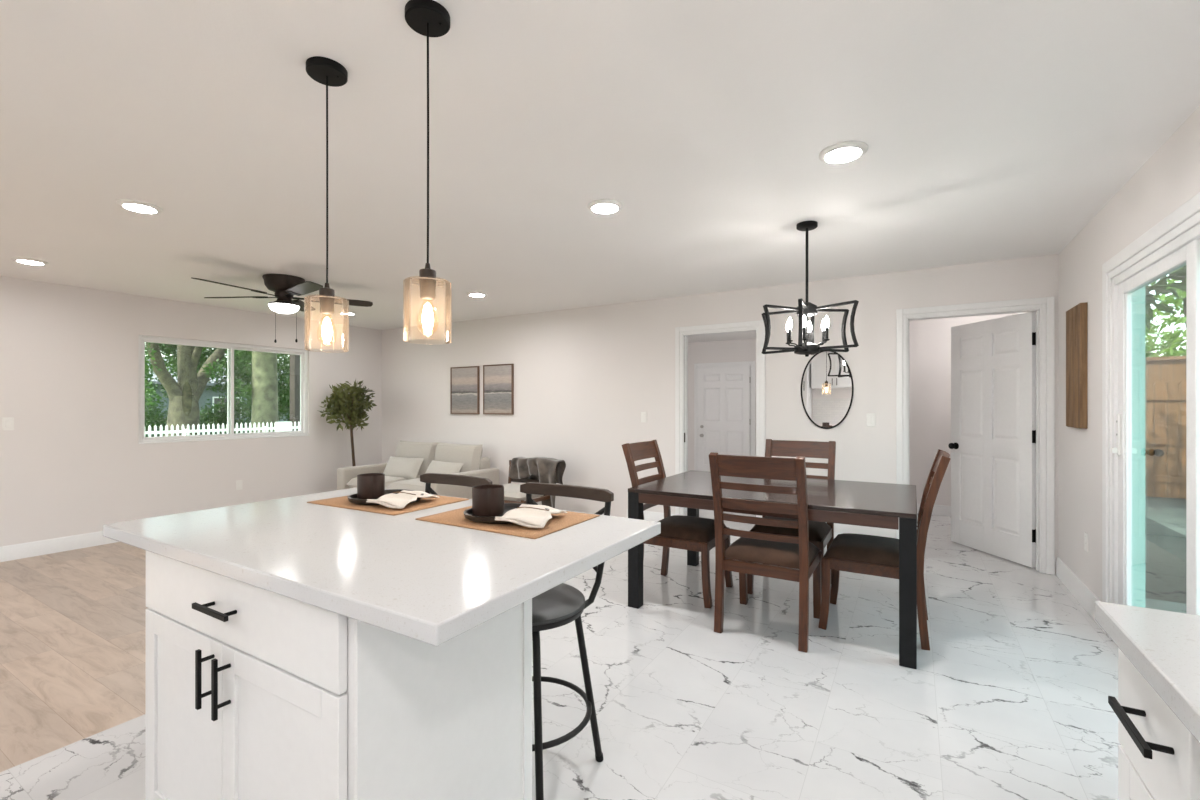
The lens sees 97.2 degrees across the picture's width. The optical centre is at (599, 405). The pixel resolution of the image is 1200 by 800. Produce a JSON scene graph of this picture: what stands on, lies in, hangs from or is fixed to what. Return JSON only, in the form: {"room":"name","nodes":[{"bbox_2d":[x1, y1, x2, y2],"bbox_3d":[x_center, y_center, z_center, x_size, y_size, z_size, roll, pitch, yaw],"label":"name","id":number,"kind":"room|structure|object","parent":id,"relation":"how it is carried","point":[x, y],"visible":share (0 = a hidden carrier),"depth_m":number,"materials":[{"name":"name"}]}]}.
{"room":"dining room","nodes":[
{"label":"dining room","id":0,"kind":"room"},
{"bbox_2d":[0,542,147,771],"bbox_3d":[-3.400,1.535,3.996,4.415,0.300,7.305,0,0,31],"label":"floor","id":1,"kind":"structure","parent":0,"point":[73,622],"depth_m":3.03,"materials":[{"name":"brown wood"}]},
{"bbox_2d":[317,380,376,465],"bbox_3d":[-3.435,0.502,7.200,0.753,1.766,0.639,0,0,-21],"label":"potted tree","id":2,"kind":"object","parent":1,"relation":"on","point":[351,405],"visible":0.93,"depth_m":7.10,"materials":[{"name":"green plant"}]},
{"bbox_2d":[337,440,498,498],"bbox_3d":[-2.326,0.936,6.763,1.820,0.899,1.060,0,0,31],"label":"sofa","id":3,"kind":"object","parent":1,"relation":"on","point":[476,465],"visible":0.44,"depth_m":6.71,"materials":[{"name":"beige fabric"}]},
{"bbox_2d":[346,475,419,487],"bbox_3d":[-2.718,1.000,6.844,0.752,0.190,0.740,0,0,31],"label":"seat cushion","id":4,"kind":"object","parent":3,"relation":"on","point":[351,480],"depth_m":6.68,"materials":[{"name":"beige fabric"}]},
{"bbox_2d":[383,456,423,479],"bbox_3d":[-2.542,0.800,6.809,0.623,0.265,0.195,0,0,26],"label":"throw pillow","id":5,"kind":"object","parent":3,"relation":"on","point":[408,468],"visible":0.93,"depth_m":6.73,"materials":[{"name":"fabric"}]},
{"bbox_2d":[386,478,425,491],"bbox_3d":[-2.066,1.000,6.457,0.752,0.190,0.740,0,0,31],"label":"seat cushion","id":6,"kind":"object","parent":3,"relation":"on","point":[411,484],"depth_m":6.24,"materials":[{"name":"beige fabric"}]},
{"bbox_2d":[395,440,439,474],"bbox_3d":[-2.509,0.760,7.208,0.790,0.548,0.280,0,0,31],"label":"cushion","id":7,"kind":"object","parent":3,"relation":"on","point":[406,449],"depth_m":7.07,"materials":[{"name":"beige fabric"}]},
{"bbox_2d":[426,460,463,473],"bbox_3d":[-1.937,0.820,6.497,0.601,0.255,0.201,0,0,35],"label":"throw pillow","id":8,"kind":"object","parent":3,"relation":"on","point":[435,466],"visible":0.52,"depth_m":6.43,"materials":[{"name":"fabric"}]},
{"bbox_2d":[434,442,482,471],"bbox_3d":[-1.847,0.760,6.816,0.790,0.548,0.280,0,0,31],"label":"cushion","id":9,"kind":"object","parent":3,"relation":"on","point":[470,455],"depth_m":6.68,"materials":[{"name":"beige fabric"}]},
{"bbox_2d":[503,460,556,503],"bbox_3d":[-0.942,1.018,5.920,0.690,0.736,0.638,0,0,31],"label":"accent chair","id":10,"kind":"object","parent":1,"relation":"on","point":[512,494],"visible":0.4,"depth_m":5.73,"materials":[{"name":"brown fabric"}]},
{"bbox_2d":[503,483,542,501],"bbox_3d":[-0.958,0.960,5.893,0.620,0.120,0.560,0,0,31],"label":"seat cushion","id":11,"kind":"object","parent":10,"relation":"on","point":[512,493],"depth_m":5.63,"materials":[{"name":"fabric"}]},
{"bbox_2d":[509,457,565,507],"bbox_3d":[-0.727,0.896,6.079,0.680,0.614,0.227,0,0,31],"label":"throw blanket","id":12,"kind":"object","parent":10,"relation":"on","point":[542,469],"visible":0.93,"depth_m":6.00,"materials":[{"name":"grey fabric"}]},
{"bbox_2d":[0,276,381,546],"bbox_3d":[-5.195,0.265,5.061,0.160,2.840,7.305,0,0,31],"label":"wall","id":13,"kind":"structure","parent":0,"point":[73,462],"depth_m":5.41,"materials":[{"name":"paint"}]},
{"bbox_2d":[2,417,13,430],"bbox_3d":[-5.292,0.162,4.731,0.010,0.116,0.072,0,0,31],"label":"light switch","id":14,"kind":"object","parent":13,"relation":"attached to","point":[7,422],"visible":1,"depth_m":4.73,"materials":[{"name":"white plastic"}]},
{"bbox_2d":[0,531,118,561],"bbox_3d":[-5.099,1.317,5.050,0.016,0.135,6.985,0,0,31],"label":"baseboard","id":15,"kind":"structure","parent":13,"relation":"attached to","point":[49,546],"depth_m":4.97,"materials":[{"name":"paint"}]},
{"bbox_2d":[138,335,308,443],"bbox_3d":[-4.402,-0.172,6.335,0.104,1.146,1.813,0,0,31],"label":"window","id":16,"kind":"structure","parent":13,"relation":"in","point":[230,347],"depth_m":6.32,"materials":[{"name":"white plastic"}]},
{"bbox_2d":[236,480,241,489],"bbox_3d":[-4.331,0.951,6.352,0.009,0.116,0.072,0,0,31],"label":"wall outlet","id":17,"kind":"object","parent":13,"relation":"attached to","point":[238,482],"visible":1,"depth_m":6.35,"materials":[{"name":"white plastic"}]},
{"bbox_2d":[0,509,1120,799],"bbox_3d":[0.354,1.435,4.179,5.745,0.300,11.450,0,0,31],"label":"floor","id":18,"kind":"structure","parent":0,"point":[1008,699],"depth_m":2.30,"materials":[{"name":"tile"}]},
{"bbox_2d":[146,551,531,799],"bbox_3d":[-0.779,0.847,1.546,0.971,0.877,0.632,0,0,31],"label":"base cabinet","id":19,"kind":"object","parent":18,"relation":"on","point":[253,693],"visible":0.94,"depth_m":1.28,"materials":[{"name":"paint"}]},
{"bbox_2d":[103,487,660,645],"bbox_3d":[-0.679,0.389,1.669,1.485,0.038,0.923,0,0,31],"label":"countertop","id":20,"kind":"structure","parent":19,"relation":"on","point":[431,583],"depth_m":1.31,"materials":[{"name":"white stone"}]},
{"bbox_2d":[307,495,468,514],"bbox_3d":[-0.816,0.368,2.050,0.485,0.004,0.363,0,0,31],"label":"placemat","id":21,"kind":"object","parent":20,"relation":"on","point":[341,502],"visible":0.49,"depth_m":1.96,"materials":[{"name":"fabric"}]},
{"bbox_2d":[347,489,423,504],"bbox_3d":[-0.815,0.353,2.042,0.279,0.024,0.244,0,0,11],"label":"plate","id":22,"kind":"object","parent":21,"relation":"on","point":[352,498],"visible":0.41,"depth_m":1.98,"materials":[{"name":"black ceramic"}]},
{"bbox_2d":[357,473,384,498],"bbox_3d":[-0.896,0.315,2.072,0.100,0.090,0.100,0,0,31],"label":"mug","id":23,"kind":"object","parent":22,"relation":"on","point":[369,485],"visible":0.95,"depth_m":2.04,"materials":[{"name":"brown ceramic"}]},
{"bbox_2d":[366,490,438,508],"bbox_3d":[-0.731,0.340,1.974,0.161,0.038,0.238,0,0,17],"label":"napkin","id":24,"kind":"object","parent":22,"relation":"on","point":[400,500],"visible":1,"depth_m":1.93,"materials":[{"name":"beige fabric"}]},
{"bbox_2d":[415,506,599,538],"bbox_3d":[-0.301,0.368,1.744,0.493,0.004,0.357,0,0,31],"label":"placemat","id":25,"kind":"object","parent":20,"relation":"on","point":[456,517],"visible":0.56,"depth_m":1.65,"materials":[{"name":"wicker"}]},
{"bbox_2d":[463,503,548,523],"bbox_3d":[-0.299,0.353,1.736,0.279,0.024,0.244,0,0,11],"label":"plate","id":26,"kind":"object","parent":25,"relation":"on","point":[468,514],"visible":0.35,"depth_m":1.65,"materials":[{"name":"black ceramic"}]},
{"bbox_2d":[472,484,503,516],"bbox_3d":[-0.370,0.314,1.752,0.104,0.092,0.104,0,0,31],"label":"mug","id":27,"kind":"object","parent":26,"relation":"on","point":[487,499],"visible":0.96,"depth_m":1.72,"materials":[{"name":"brown ceramic"}]},
{"bbox_2d":[495,504,566,527],"bbox_3d":[-0.214,0.340,1.679,0.161,0.038,0.238,0,0,15],"label":"napkin","id":28,"kind":"object","parent":26,"relation":"on","point":[530,516],"visible":0.99,"depth_m":1.64,"materials":[{"name":"beige fabric"}]},
{"bbox_2d":[420,473,491,494],"bbox_3d":[-0.748,0.799,2.183,0.442,0.975,0.483,0,0,31],"label":"bar stool","id":29,"kind":"object","parent":18,"relation":"on","point":[428,478],"visible":0.09,"depth_m":2.39,"materials":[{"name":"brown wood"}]},
{"bbox_2d":[520,482,613,799],"bbox_3d":[-0.239,0.799,1.881,0.442,0.975,0.483,0,0,31],"label":"bar stool","id":30,"kind":"object","parent":18,"relation":"on","point":[563,604],"visible":0.56,"depth_m":1.86,"materials":[{"name":"metal"}]},
{"bbox_2d":[532,583,584,625],"bbox_3d":[-0.250,0.682,1.863,0.396,0.029,0.396,0,0,31],"label":"seat cushion","id":31,"kind":"object","parent":30,"relation":"on","point":[562,604],"depth_m":1.78,"materials":[{"name":"grey leather"}]},
{"bbox_2d":[622,440,732,607],"bbox_3d":[0.547,0.773,3.722,0.646,1.027,0.500,0,0,31],"label":"dining chair","id":32,"kind":"object","parent":18,"relation":"on","point":[692,533],"visible":0.67,"depth_m":3.61,"materials":[{"name":"brown wood"}]},
{"bbox_2d":[657,515,728,542],"bbox_3d":[0.606,0.833,3.687,0.456,0.083,0.466,0,0,31],"label":"seat cushion","id":33,"kind":"object","parent":32,"relation":"on","point":[675,528],"depth_m":3.52,"materials":[{"name":"brown fabric"}]},
{"bbox_2d":[709,452,821,652],"bbox_3d":[0.975,0.773,3.069,0.500,1.027,0.646,0,0,31],"label":"dining chair","id":34,"kind":"object","parent":18,"relation":"on","point":[796,552],"visible":0.99,"depth_m":2.89,"materials":[{"name":"brown wood"}]},
{"bbox_2d":[725,537,818,568],"bbox_3d":[1.010,0.833,3.127,0.466,0.083,0.456,0,0,31],"label":"seat cushion","id":35,"kind":"object","parent":34,"relation":"on","point":[771,553],"depth_m":2.98,"materials":[{"name":"brown fabric"}]},
{"bbox_2d":[628,470,916,668],"bbox_3d":[1.141,0.906,3.454,1.592,0.757,1.104,0,0,31],"label":"dining table","id":36,"kind":"object","parent":18,"relation":"on","point":[869,504],"visible":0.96,"depth_m":3.08,"materials":[{"name":"brown wood"}]},
{"bbox_2d":[747,439,835,593],"bbox_3d":[1.371,0.773,3.772,0.500,1.027,0.646,0,0,31],"label":"dining chair","id":37,"kind":"object","parent":18,"relation":"on","point":[821,534],"visible":0.35,"depth_m":3.86,"materials":[{"name":"brown wood"}]},
{"bbox_2d":[750,516,830,541],"bbox_3d":[1.336,0.833,3.713,0.466,0.083,0.456,0,0,31],"label":"seat cushion","id":38,"kind":"object","parent":37,"relation":"on","point":[818,531],"depth_m":3.56,"materials":[{"name":"brown fabric"}]},
{"bbox_2d":[818,449,950,650],"bbox_3d":[1.663,0.773,3.101,0.646,1.027,0.500,0,0,31],"label":"dining chair","id":39,"kind":"object","parent":18,"relation":"on","point":[873,555],"visible":0.91,"depth_m":2.97,"materials":[{"name":"brown wood"}]},
{"bbox_2d":[824,533,898,566],"bbox_3d":[1.604,0.833,3.135,0.456,0.083,0.466,0,0,31],"label":"seat cushion","id":40,"kind":"object","parent":39,"relation":"on","point":[861,550],"depth_m":3.01,"materials":[{"name":"brown fabric"}]},
{"bbox_2d":[1108,648,1199,799],"bbox_3d":[1.011,0.847,0.502,0.654,0.877,0.795,0,0,31],"label":"base cabinet","id":41,"kind":"object","parent":18,"relation":"on","point":[1159,757],"visible":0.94,"depth_m":0.84,"materials":[{"name":"paint"}]},
{"bbox_3d":[0.430,0.846,-0.477,0.654,0.877,1.478,0,0,31],"label":"base cabinet","id":42,"kind":"object","parent":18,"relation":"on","visible":0},
{"bbox_2d":[1095,601,1199,742],"bbox_3d":[0.634,0.389,-0.143,0.647,0.038,2.293,0,0,31],"label":"countertop","id":43,"kind":"structure","parent":42,"relation":"on","point":[1163,646],"depth_m":0.82,"materials":[{"name":"white stone"}]},
{"bbox_2d":[0,0,1199,342],"bbox_3d":[-0.644,-1.245,4.771,8.365,0.180,11.650,0,0,31],"label":"ceiling","id":44,"kind":"structure","parent":0,"point":[992,130],"depth_m":2.30,"materials":[{"name":"paint"}]},
{"bbox_2d":[11,257,48,265],"bbox_3d":[-4.535,-1.146,4.213,0.204,0.018,0.204,0,0,31],"label":"recessed light","id":45,"kind":"object","parent":44,"relation":"in","point":[29,261],"visible":1,"depth_m":4.20,"materials":[{"name":"white plastic"}]},
{"bbox_2d":[116,199,162,213],"bbox_3d":[-2.659,-1.146,3.058,0.204,0.018,0.204,0,0,31],"label":"recessed light","id":46,"kind":"object","parent":44,"relation":"in","point":[132,205],"visible":1,"depth_m":3.04,"materials":[{"name":"white plastic"}]},
{"bbox_2d":[191,274,372,342],"bbox_3d":[-2.854,-0.864,4.746,1.418,0.582,1.408,0,0,31],"label":"ceiling fan","id":47,"kind":"object","parent":44,"relation":"hanging from","point":[284,286],"visible":0.95,"depth_m":4.69,"materials":[{"name":"brown metal"}]},
{"bbox_2d":[304,56,348,352],"bbox_3d":[-0.935,-0.672,1.813,0.136,0.966,0.136,0,0,31],"label":"pendant lamp","id":48,"kind":"object","parent":44,"relation":"hanging from","point":[325,71],"visible":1,"depth_m":1.80,"materials":[{"name":"black metal"}]},
{"bbox_2d":[319,283,334,314],"bbox_3d":[-0.935,-0.367,1.813,0.048,0.105,0.048,0,0,31],"label":"socket","id":49,"kind":"object","parent":48,"relation":"attached to","point":[326,303],"depth_m":1.79,"materials":[{"name":"brown metal"}]},
{"bbox_2d":[403,0,451,343],"bbox_3d":[-0.508,-0.672,1.562,0.136,0.966,0.136,0,0,31],"label":"pendant lamp","id":50,"kind":"object","parent":44,"relation":"hanging from","point":[429,18],"visible":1,"depth_m":1.55,"materials":[{"name":"glass"}]},
{"bbox_2d":[419,263,435,299],"bbox_3d":[-0.508,-0.367,1.562,0.048,0.105,0.048,0,0,31],"label":"socket","id":51,"kind":"object","parent":50,"relation":"attached to","point":[427,286],"depth_m":1.54,"materials":[{"name":"brown metal"}]},
{"bbox_2d":[467,292,486,296],"bbox_3d":[-1.270,-1.146,5.466,0.204,0.018,0.204,0,0,31],"label":"recessed light","id":52,"kind":"object","parent":44,"relation":"in","point":[472,294],"visible":1,"depth_m":5.44,"materials":[{"name":"white plastic"}]},
{"bbox_2d":[587,199,622,213],"bbox_3d":[0.029,-1.146,3.059,0.204,0.018,0.204,0,0,31],"label":"recessed light","id":53,"kind":"object","parent":44,"relation":"in","point":[602,206],"visible":1,"depth_m":3.04,"materials":[{"name":"white plastic"}]},
{"bbox_2d":[762,221,858,356],"bbox_3d":[1.315,-0.733,3.362,0.621,0.844,0.517,0,0,-8],"label":"chandelier","id":54,"kind":"object","parent":44,"relation":"hanging from","point":[804,309],"visible":1,"depth_m":3.31,"materials":[{"name":"black metal"}]},
{"bbox_2d":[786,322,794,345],"bbox_3d":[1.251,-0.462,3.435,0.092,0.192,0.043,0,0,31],"label":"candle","id":55,"kind":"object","parent":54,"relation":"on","point":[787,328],"depth_m":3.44,"materials":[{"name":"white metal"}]},
{"bbox_2d":[787,318,796,345],"bbox_3d":[1.221,-0.462,3.335,0.073,0.192,0.076,0,0,31],"label":"candle","id":56,"kind":"object","parent":54,"relation":"on","point":[790,340],"depth_m":3.32,"materials":[{"name":"white metal"}]},
{"bbox_2d":[803,315,806,344],"bbox_3d":[1.270,-0.462,3.277,0.036,0.192,0.095,0,0,31],"label":"candle","id":57,"kind":"object","parent":54,"relation":"on","point":[804,318],"depth_m":3.24,"materials":[{"name":"white metal"}]},
{"bbox_2d":[808,321,811,341],"bbox_3d":[1.359,-0.462,3.446,0.036,0.192,0.095,0,0,31],"label":"candle","id":58,"kind":"object","parent":54,"relation":"on","point":[809,323],"depth_m":3.46,"materials":[{"name":"white metal"}]},
{"bbox_2d":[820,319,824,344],"bbox_3d":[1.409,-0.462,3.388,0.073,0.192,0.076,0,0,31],"label":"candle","id":59,"kind":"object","parent":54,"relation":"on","point":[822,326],"depth_m":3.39,"materials":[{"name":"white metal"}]},
{"bbox_2d":[817,316,829,344],"bbox_3d":[1.379,-0.462,3.288,0.092,0.192,0.043,0,0,31],"label":"candle","id":60,"kind":"object","parent":54,"relation":"on","point":[826,322],"depth_m":3.26,"materials":[{"name":"white metal"}]},
{"bbox_2d":[819,141,867,163],"bbox_3d":[1.106,-1.146,2.408,0.204,0.018,0.204,0,0,31],"label":"recessed light","id":61,"kind":"object","parent":44,"relation":"in","point":[847,151],"visible":1,"depth_m":2.39,"materials":[{"name":"white plastic"}]},
{"bbox_2d":[382,254,1057,574],"bbox_3d":[0.093,0.265,6.101,8.195,2.840,0.120,0,0,31],"label":"wall","id":62,"kind":"structure","parent":0,"point":[585,377],"depth_m":5.84,"materials":[{"name":"paint"}]},
{"bbox_2d":[450,366,479,413],"bbox_3d":[-1.828,-0.207,7.153,0.513,0.641,0.030,0,0,31],"label":"framed picture","id":63,"kind":"object","parent":62,"relation":"attached to","point":[464,381],"visible":1,"depth_m":7.14,"materials":[{"name":"brown wood"}]},
{"bbox_2d":[483,364,513,414],"bbox_3d":[-1.319,-0.211,6.851,0.499,0.647,0.030,0,0,31],"label":"framed picture","id":64,"kind":"object","parent":62,"relation":"attached to","point":[498,379],"visible":1,"depth_m":6.84,"materials":[{"name":"brown wood"}]},
{"bbox_2d":[641,412,646,421],"bbox_3d":[0.480,0.123,5.796,0.072,0.116,0.010,0,0,31],"label":"light switch","id":65,"kind":"object","parent":62,"relation":"attached to","point":[643,414],"visible":1,"depth_m":5.79,"materials":[{"name":"white plastic"}]},
{"bbox_2d":[626,509,674,521],"bbox_3d":[0.546,1.218,5.753,0.580,0.135,0.016,0,0,31],"label":"baseboard","id":66,"kind":"structure","parent":62,"relation":"attached to","point":[648,515],"depth_m":5.73,"materials":[{"name":"paint"}]},
{"bbox_2d":[675,320,764,517],"bbox_3d":[1.230,0.228,5.415,0.930,2.115,0.140,0,0,31],"label":"door frame","id":67,"kind":"structure","parent":62,"relation":"attached to","point":[681,333],"depth_m":5.56,"materials":[{"name":"paint"}]},
{"bbox_2d":[801,351,853,428],"bbox_3d":[2.074,-0.150,4.845,0.451,0.726,0.020,0,0,31],"label":"wall mirror","id":68,"kind":"object","parent":62,"relation":"attached to","point":[827,387],"visible":0.89,"depth_m":4.84,"materials":[{"name":"black metal"}]},
{"bbox_2d":[866,413,875,426],"bbox_3d":[2.389,0.125,4.664,0.072,0.116,0.010,0,0,31],"label":"light switch","id":69,"kind":"object","parent":62,"relation":"attached to","point":[870,417],"visible":1,"depth_m":4.66,"materials":[{"name":"white plastic"}]},
{"bbox_2d":[896,297,1054,574],"bbox_3d":[3.036,0.228,4.344,1.050,2.115,0.140,0,0,31],"label":"door frame","id":70,"kind":"structure","parent":62,"relation":"attached to","point":[1044,307],"depth_m":4.11,"materials":[{"name":"paint"}]},
{"bbox_2d":[688,339,755,470],"bbox_3d":[1.550,0.215,7.612,4.340,2.740,3.965,0,0,31],"label":"wall","id":71,"kind":"structure","parent":0,"point":[743,350],"depth_m":9.53,"materials":[{"name":"paint"}]},
{"bbox_2d":[698,366,750,471],"bbox_3d":[2.194,0.292,9.360,0.944,1.965,0.172,0,0,31],"label":"door","id":72,"kind":"structure","parent":71,"relation":"in","point":[724,421],"depth_m":9.35,"materials":[{"name":"paint"}]},
{"bbox_2d":[694,361,754,470],"bbox_3d":[2.219,0.258,9.415,1.100,2.055,0.100,0,0,31],"label":"door frame","id":73,"kind":"structure","parent":71,"relation":"attached to","point":[751,364],"depth_m":9.34,"materials":[{"name":"paint"}]},
{"bbox_2d":[917,503,950,515],"bbox_3d":[4.003,1.225,6.196,1.325,0.120,0.018,0,0,31],"label":"baseboard","id":74,"kind":"structure","parent":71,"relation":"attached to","point":[942,510],"depth_m":6.20,"materials":[{"name":"paint"}]},
{"bbox_2d":[909,312,1025,505],"bbox_3d":[3.571,0.215,5.355,1.440,2.740,2.145,0,0,31],"label":"wall","id":75,"kind":"structure","parent":0,"point":[929,339],"depth_m":6.27,"materials":[{"name":"paint"}]},
{"bbox_2d":[948,311,1035,567],"bbox_3d":[3.371,0.266,4.567,0.168,2.015,0.855,0,0,-6],"label":"door","id":76,"kind":"structure","parent":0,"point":[992,446],"depth_m":4.49,"materials":[{"name":"paint"}]},
{"bbox_2d":[1058,106,1199,601],"bbox_3d":[1.700,0.265,0.901,0.115,2.840,7.185,0,0,31],"label":"wall","id":77,"kind":"structure","parent":0,"point":[1170,177],"depth_m":3.22,"materials":[{"name":"paint"}]},
{"bbox_2d":[1066,302,1087,428],"bbox_3d":[3.150,-0.255,3.500,0.042,0.800,0.336,0,0,31],"label":"wall art","id":78,"kind":"object","parent":77,"relation":"attached to","point":[1077,316],"visible":1,"depth_m":3.41},
{"bbox_2d":[1056,557,1101,628],"bbox_3d":[3.182,1.218,3.528,0.016,0.135,1.155,0,0,31],"label":"baseboard","id":79,"kind":"structure","parent":77,"relation":"attached to","point":[1085,597],"depth_m":3.51,"materials":[{"name":"paint"}]},
{"bbox_2d":[1084,532,1087,551],"bbox_3d":[3.087,0.864,3.361,0.009,0.116,0.072,0,0,31],"label":"wall outlet","id":80,"kind":"object","parent":77,"relation":"attached to","point":[1085,533],"visible":1,"depth_m":3.35,"materials":[{"name":"white plastic"}]},
{"bbox_2d":[1102,192,1199,637],"bbox_3d":[2.352,0.240,2.134,0.022,2.090,2.040,0,0,31],"label":"door frame","id":81,"kind":"structure","parent":77,"relation":"attached to","point":[1184,218],"depth_m":2.92,"materials":[{"name":"paint"}]},
{"bbox_2d":[1111,223,1199,614],"bbox_3d":[2.398,0.292,2.106,0.141,1.985,1.830,0,0,31],"label":"door","id":82,"kind":"structure","parent":77,"relation":"in","point":[1128,288],"depth_m":2.79,"materials":[{"name":"white plastic"}]},
{"label":"outside","id":83,"kind":"structure","parent":0,"visible":0},
{"bbox_3d":[-28.214,1.685,28.361,62.530,0.200,140.000,0,0,31],"label":"ground","id":84,"kind":"structure","parent":83,"visible":0},
{"bbox_2d":[145,395,167,436],"bbox_3d":[-19.671,0.726,22.669,2.853,2.451,4.331,0,0,31],"label":"shrub","id":85,"kind":"object","parent":84,"relation":"on","point":[152,419],"visible":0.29,"depth_m":22.70,"materials":[{"name":"green plant"}]},
{"bbox_2d":[145,342,252,435],"bbox_3d":[-16.788,-3.383,21.570,10.250,10.205,14.751,0,0,23],"label":"shade tree","id":86,"kind":"object","parent":84,"relation":"on","point":[194,366],"visible":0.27,"depth_m":20.93,"materials":[{"name":"green plant"}]},
{"bbox_2d":[163,397,250,434],"bbox_3d":[-18.065,0.736,25.322,2.709,2.467,4.215,0,0,31],"label":"shrub","id":87,"kind":"object","parent":84,"relation":"on","point":[212,418],"visible":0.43,"depth_m":25.06,"materials":[{"name":"green plant"}]},
{"bbox_2d":[145,359,287,435],"bbox_3d":[-24.776,-0.615,32.717,9.200,4.400,27.200,0,0,31],"label":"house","id":88,"kind":"structure","parent":84,"relation":"on","point":[207,394],"depth_m":29.57,"materials":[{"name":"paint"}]},
{"bbox_2d":[145,421,299,436],"bbox_3d":[-12.611,1.085,18.060,0.160,1.000,12.200,0,0,31],"label":"picket fence","id":89,"kind":"object","parent":84,"relation":"on","point":[279,426],"visible":0.19,"depth_m":17.69,"materials":[{"name":"white paint"}]},
{"bbox_2d":[216,351,289,432],"bbox_3d":[-14.484,-2.994,21.827,12.835,9.359,12.327,0,0,31],"label":"oak tree","id":90,"kind":"object","parent":84,"relation":"on","point":[264,373],"visible":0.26,"depth_m":21.19,"materials":[{"name":"green plant"}]},
{"bbox_2d":[243,383,289,432],"bbox_3d":[-15.459,-0.031,26.796,2.880,3.603,4.355,0,0,31],"label":"shrub","id":91,"kind":"object","parent":84,"relation":"on","point":[288,411],"visible":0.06,"depth_m":25.97,"materials":[{"name":"green plant"}]},
{"bbox_2d":[290,354,299,430],"bbox_3d":[-12.144,-0.915,21.279,0.480,5.000,0.520,0,0,31],"label":"tree trunk","id":92,"kind":"object","parent":84,"relation":"on","point":[294,359],"visible":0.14,"depth_m":21.06,"materials":[{"name":"plant"}]},
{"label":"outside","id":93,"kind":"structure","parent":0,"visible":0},
{"bbox_2d":[1145,496,1185,612],"bbox_3d":[9.028,1.500,0.459,12.939,0.270,22.000,0,0,31],"label":"patio","id":94,"kind":"structure","parent":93,"point":[1165,518],"depth_m":6.19,"materials":[{"name":"concrete"}]},
{"bbox_2d":[1145,381,1185,498],"bbox_3d":[8.156,0.490,7.773,1.560,1.710,0.152,0,0,31],"label":"fence","id":95,"kind":"object","parent":94,"relation":"on","point":[1165,404],"visible":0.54,"depth_m":7.75,"materials":[{"name":"brown wood"}]},
{"bbox_2d":[1145,268,1185,356],"bbox_3d":[11.085,-1.113,10.283,6.885,5.020,4.311,0,0,31],"label":"tree","id":96,"kind":"object","parent":94,"relation":"on","point":[1168,348],"visible":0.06,"depth_m":9.69,"materials":[{"name":"green plant"}]},
{"bbox_2d":[1145,356,1185,384],"bbox_3d":[10.325,0.300,7.410,6.000,2.130,0.180,0,0,31],"label":"fence","id":97,"kind":"object","parent":94,"relation":"on","point":[1169,368],"visible":0.02,"depth_m":8.25,"materials":[{"name":"brown wood"}]},
{"bbox_2d":[1145,266,1185,329],"bbox_3d":[6.972,-2.127,1.946,8.829,7.025,10.651,0,0,31],"label":"tree","id":98,"kind":"object","parent":94,"relation":"on","point":[1161,285],"visible":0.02,"depth_m":6.11,"materials":[{"name":"green plant"}]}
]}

